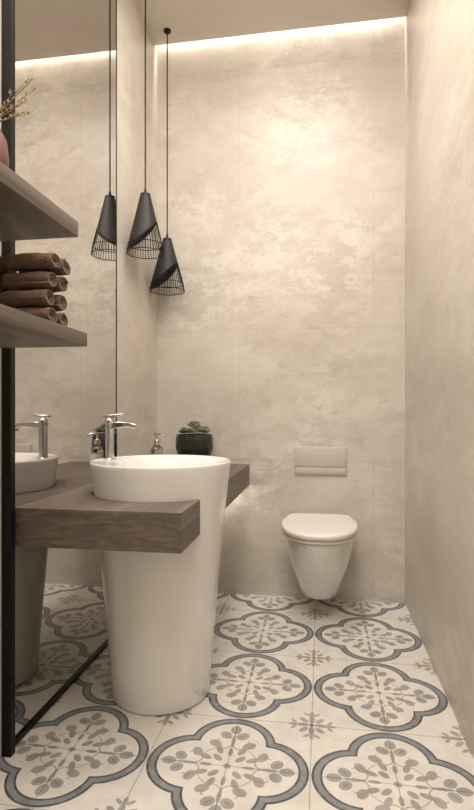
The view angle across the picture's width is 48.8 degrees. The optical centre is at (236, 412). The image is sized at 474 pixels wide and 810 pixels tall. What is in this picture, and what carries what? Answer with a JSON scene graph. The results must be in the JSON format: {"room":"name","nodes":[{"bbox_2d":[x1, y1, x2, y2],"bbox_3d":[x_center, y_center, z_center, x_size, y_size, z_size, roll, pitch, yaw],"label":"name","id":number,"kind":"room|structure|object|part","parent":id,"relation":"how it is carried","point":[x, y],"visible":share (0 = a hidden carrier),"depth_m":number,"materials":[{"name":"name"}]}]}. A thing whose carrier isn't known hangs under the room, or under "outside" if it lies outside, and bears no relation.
{"room":"bathroom","nodes":[
{"label":"bathroom","id":0,"kind":"room"},
{"bbox_2d":[14,307,57,322],"bbox_3d":[-0.502,-0.233,1.262,0.126,0.044,0.052,0,0,9],"label":"towel","id":1,"kind":"object","parent":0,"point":[48,313],"depth_m":1.24,"materials":[{"name":"brown fabric"}]},
{"bbox_2d":[56,313,67,325],"bbox_3d":[-0.493,-0.232,1.315,0.125,0.040,0.054,0,0,9],"label":"towel","id":2,"kind":"object","parent":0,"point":[61,318],"depth_m":1.30,"materials":[{"name":"brown fabric"}]},
{"bbox_2d":[0,0,156,757],"bbox_3d":[-0.819,-0.645,1.094,0.100,3.320,3.900,0,0,9],"label":"wall","id":3,"kind":"structure","parent":0,"point":[136,305],"depth_m":2.62,"materials":[{"name":"paint"}]},
{"bbox_2d":[0,161,77,240],"bbox_3d":[-0.634,-0.484,0.986,0.300,0.040,0.847,0,0,9],"label":"wall shelf","id":4,"kind":"object","parent":3,"relation":"attached to","point":[26,213],"visible":1,"depth_m":1.24,"materials":[{"name":"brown wood"}]},
{"bbox_2d":[0,77,35,166],"bbox_3d":[-0.492,-0.605,1.119,0.146,0.201,0.090,0,0,9],"label":"vase","id":5,"kind":"object","parent":4,"relation":"on","point":[4,155],"visible":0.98,"depth_m":1.11,"materials":[{"name":"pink ceramic"}]},
{"bbox_2d":[0,304,86,347],"bbox_3d":[-0.621,-0.193,0.984,0.325,0.035,0.847,0,0,9],"label":"wall shelf","id":6,"kind":"object","parent":3,"relation":"attached to","point":[18,329],"visible":1,"depth_m":1.20,"materials":[{"name":"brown wood"}]},
{"bbox_2d":[0,253,70,325],"bbox_3d":[-0.567,-0.299,1.302,0.281,0.176,0.125,0,0,9],"label":"rolled towels","id":7,"kind":"object","parent":6,"relation":"on","point":[31,290],"visible":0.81,"depth_m":1.25,"materials":[{"name":"brown fabric"}]},
{"bbox_2d":[0,256,3,271],"bbox_3d":[-0.644,-0.366,1.287,0.130,0.043,0.051,0,0,9],"label":"towel","id":8,"kind":"object","parent":7,"relation":"on","point":[1,262],"depth_m":1.29,"materials":[{"name":"brown fabric"}]},
{"bbox_2d":[0,276,4,289],"bbox_3d":[-0.644,-0.319,1.292,0.131,0.043,0.050,0,0,9],"label":"towel","id":9,"kind":"object","parent":7,"relation":"on","point":[2,287],"depth_m":1.29,"materials":[{"name":"brown fabric"}]},
{"bbox_2d":[0,262,16,275],"bbox_3d":[-0.635,-0.366,1.344,0.130,0.041,0.055,0,0,9],"label":"towel","id":10,"kind":"object","parent":7,"relation":"on","point":[5,270],"depth_m":1.32,"materials":[{"name":"brown fabric"}]},
{"bbox_2d":[16,295,66,311],"bbox_3d":[-0.497,-0.276,1.321,0.126,0.042,0.052,0,0,9],"label":"towel","id":11,"kind":"object","parent":7,"relation":"on","point":[60,304],"depth_m":1.30,"materials":[{"name":"brown fabric"}]},
{"bbox_2d":[18,258,70,275],"bbox_3d":[-0.486,-0.365,1.315,0.125,0.043,0.053,0,0,9],"label":"towel","id":12,"kind":"object","parent":7,"relation":"on","point":[63,268],"depth_m":1.29,"materials":[{"name":"brown fabric"}]},
{"bbox_2d":[21,277,68,292],"bbox_3d":[-0.494,-0.322,1.316,0.125,0.042,0.053,0,0,9],"label":"towel","id":13,"kind":"object","parent":7,"relation":"on","point":[61,283],"depth_m":1.30,"materials":[{"name":"brown fabric"}]},
{"bbox_2d":[1,0,116,757],"bbox_3d":[-0.612,-0.537,1.970,0.030,3.105,0.867,0,0,9],"label":"wall mirror","id":14,"kind":"object","parent":3,"relation":"attached to","point":[54,400],"visible":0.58,"depth_m":1.86,"materials":[{"name":"clear glass"}]},
{"bbox_3d":[-0.679,-0.537,1.554,0.030,3.105,0.023,0,0,9],"label":"frame","id":15,"kind":"part","parent":14,"relation":"part of","materials":[{"name":"black metal"}]},
{"bbox_3d":[-0.619,1.006,1.981,0.014,0.017,0.840,0,0,9],"label":"frame","id":16,"kind":"part","parent":14,"relation":"part of","materials":[{"name":"black metal"}]},
{"bbox_2d":[15,464,248,553],"bbox_3d":[-0.306,0.344,2.252,0.529,0.117,1.446,0,0,9],"label":"countertop","id":17,"kind":"structure","parent":3,"relation":"attached to","point":[75,518],"depth_m":1.55,"materials":[{"name":"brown wood"}]},
{"bbox_2d":[150,433,164,454],"bbox_3d":[-0.377,0.190,2.503,0.072,0.192,0.061,0,0,-7],"label":"soap dispenser","id":18,"kind":"object","parent":17,"relation":"on","point":[156,449],"visible":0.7,"depth_m":2.49,"materials":[{"name":"clear glass"}]},
{"bbox_2d":[151,444,162,453],"bbox_3d":[-0.383,0.217,2.502,0.060,0.138,0.060,0,0,9],"label":"bottle","id":19,"kind":"object","parent":18,"relation":"attached to","point":[156,449],"depth_m":2.48,"materials":[{"name":"clear glass"}]},
{"bbox_2d":[176,421,212,455],"bbox_3d":[-0.233,0.164,2.863,0.208,0.244,0.208,0,0,9],"label":"potted succulent","id":20,"kind":"object","parent":17,"relation":"on","point":[186,444],"visible":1,"depth_m":2.79,"materials":[{"name":"black ceramic"}]},
{"bbox_2d":[176,434,212,455],"bbox_3d":[-0.233,0.201,2.863,0.208,0.170,0.208,0,0,9],"label":"pot","id":21,"kind":"object","parent":20,"relation":"attached to","point":[186,444],"depth_m":2.78,"materials":[{"name":"black ceramic"}]},
{"bbox_2d":[0,593,473,809],"bbox_3d":[-0.091,1.065,0.977,1.575,0.100,4.100,0,0,9],"label":"floor","id":22,"kind":"structure","parent":0,"point":[309,703],"depth_m":1.66,"materials":[{"name":"tile"}]},
{"bbox_2d":[90,455,230,715],"bbox_3d":[-0.278,0.594,1.923,0.510,0.842,0.510,0,0,9],"label":"washbasin","id":23,"kind":"object","parent":22,"relation":"on","point":[160,608],"visible":0.95,"depth_m":1.75,"materials":[{"name":"white ceramic"}]},
{"bbox_2d":[102,413,138,459],"bbox_3d":[-0.441,0.089,1.975,0.144,0.178,0.048,0,0,9],"label":"faucet","id":24,"kind":"object","parent":23,"relation":"on","point":[110,424],"visible":0.99,"depth_m":1.97,"materials":[{"name":"silver metal"}]},
{"bbox_3d":[-0.466,0.010,1.979,0.092,0.019,0.026,0,0,9],"label":"lever","id":25,"kind":"part","parent":24,"relation":"part of","materials":[{"name":"silver metal"}]},
{"bbox_3d":[-0.426,0.052,1.972,0.114,0.038,0.026,0,0,9],"label":"spout","id":26,"kind":"part","parent":24,"relation":"part of","materials":[{"name":"silver metal"}]},
{"bbox_2d":[135,0,409,45],"bbox_3d":[-0.094,-2.115,0.960,1.375,0.050,3.865,0,0,9],"label":"ceiling","id":27,"kind":"structure","parent":0,"point":[187,20],"depth_m":2.74,"materials":[{"name":"paint"}]},
{"bbox_2d":[126,0,163,258],"bbox_3d":[-0.442,-1.429,2.522,0.181,1.321,0.181,0,0,9],"label":"pendant lamp","id":28,"kind":"object","parent":27,"relation":"hanging from","point":[145,221],"visible":1,"depth_m":2.49,"materials":[{"name":"black metal"}]},
{"bbox_3d":[-0.456,-0.916,2.517,0.142,0.253,0.145,0,0,9],"label":"lamp shade","id":29,"kind":"part","parent":28,"relation":"part of","materials":[{"name":"black metal"}]},
{"bbox_3d":[-0.442,-1.566,2.522,0.052,1.046,0.052,0,0,9],"label":"cord and canopy","id":30,"kind":"part","parent":28,"relation":"part of","materials":[{"name":"black metal"}]},
{"bbox_2d":[149,28,184,295],"bbox_3d":[-0.381,-1.376,2.857,0.194,1.426,0.194,0,0,9],"label":"pendant lamp","id":31,"kind":"object","parent":27,"relation":"hanging from","point":[165,267],"visible":0.99,"depth_m":2.83,"materials":[{"name":"black metal"}]},
{"bbox_3d":[-0.398,-0.811,2.856,0.151,0.253,0.156,0,0,9],"label":"lamp shade","id":32,"kind":"part","parent":31,"relation":"part of","materials":[{"name":"black metal"}]},
{"bbox_3d":[-0.381,-1.514,2.857,0.052,1.151,0.052,0,0,9],"label":"cord and canopy","id":33,"kind":"part","parent":31,"relation":"part of","materials":[{"name":"black metal"}]},
{"bbox_2d":[157,17,404,602],"bbox_3d":[0.226,-0.645,2.951,1.575,3.320,0.100,0,0,9],"label":"wall","id":34,"kind":"structure","parent":0,"point":[286,149],"depth_m":2.89,"materials":[{"name":"paint"}]},
{"bbox_2d":[281,513,357,599],"bbox_3d":[0.410,0.735,2.602,0.380,0.384,0.532,0,0,9],"label":"wall-hung toilet","id":35,"kind":"object","parent":34,"relation":"attached to","point":[319,546],"visible":1,"depth_m":2.46,"materials":[{"name":"white ceramic"}]},
{"bbox_3d":[0.407,0.584,2.585,0.370,0.021,0.477,0,0,9],"label":"seat","id":36,"kind":"part","parent":35,"relation":"part of","materials":[{"name":"white plastic"}]},
{"bbox_3d":[0.406,0.559,2.580,0.380,0.032,0.487,0,0,9],"label":"lid","id":37,"kind":"part","parent":35,"relation":"part of","materials":[{"name":"white plastic"}]},
{"bbox_3d":[0.411,0.761,2.613,0.358,0.332,0.510,0,0,9],"label":"bowl","id":38,"kind":"part","parent":35,"relation":"part of","materials":[{"name":"white ceramic"}]},
{"bbox_2d":[294,447,346,475],"bbox_3d":[0.456,0.262,2.857,0.284,0.154,0.014,0,0,9],"label":"flush plate","id":39,"kind":"object","parent":34,"relation":"attached to","point":[307,460],"visible":1,"depth_m":2.85,"materials":[{"name":"beige plastic"}]},
{"bbox_2d":[405,0,473,757],"bbox_3d":[0.637,-0.645,0.860,0.100,3.320,3.900,0,0,9],"label":"wall","id":40,"kind":"structure","parent":0,"point":[439,34],"depth_m":1.95,"materials":[{"name":"paint"}]}
]}

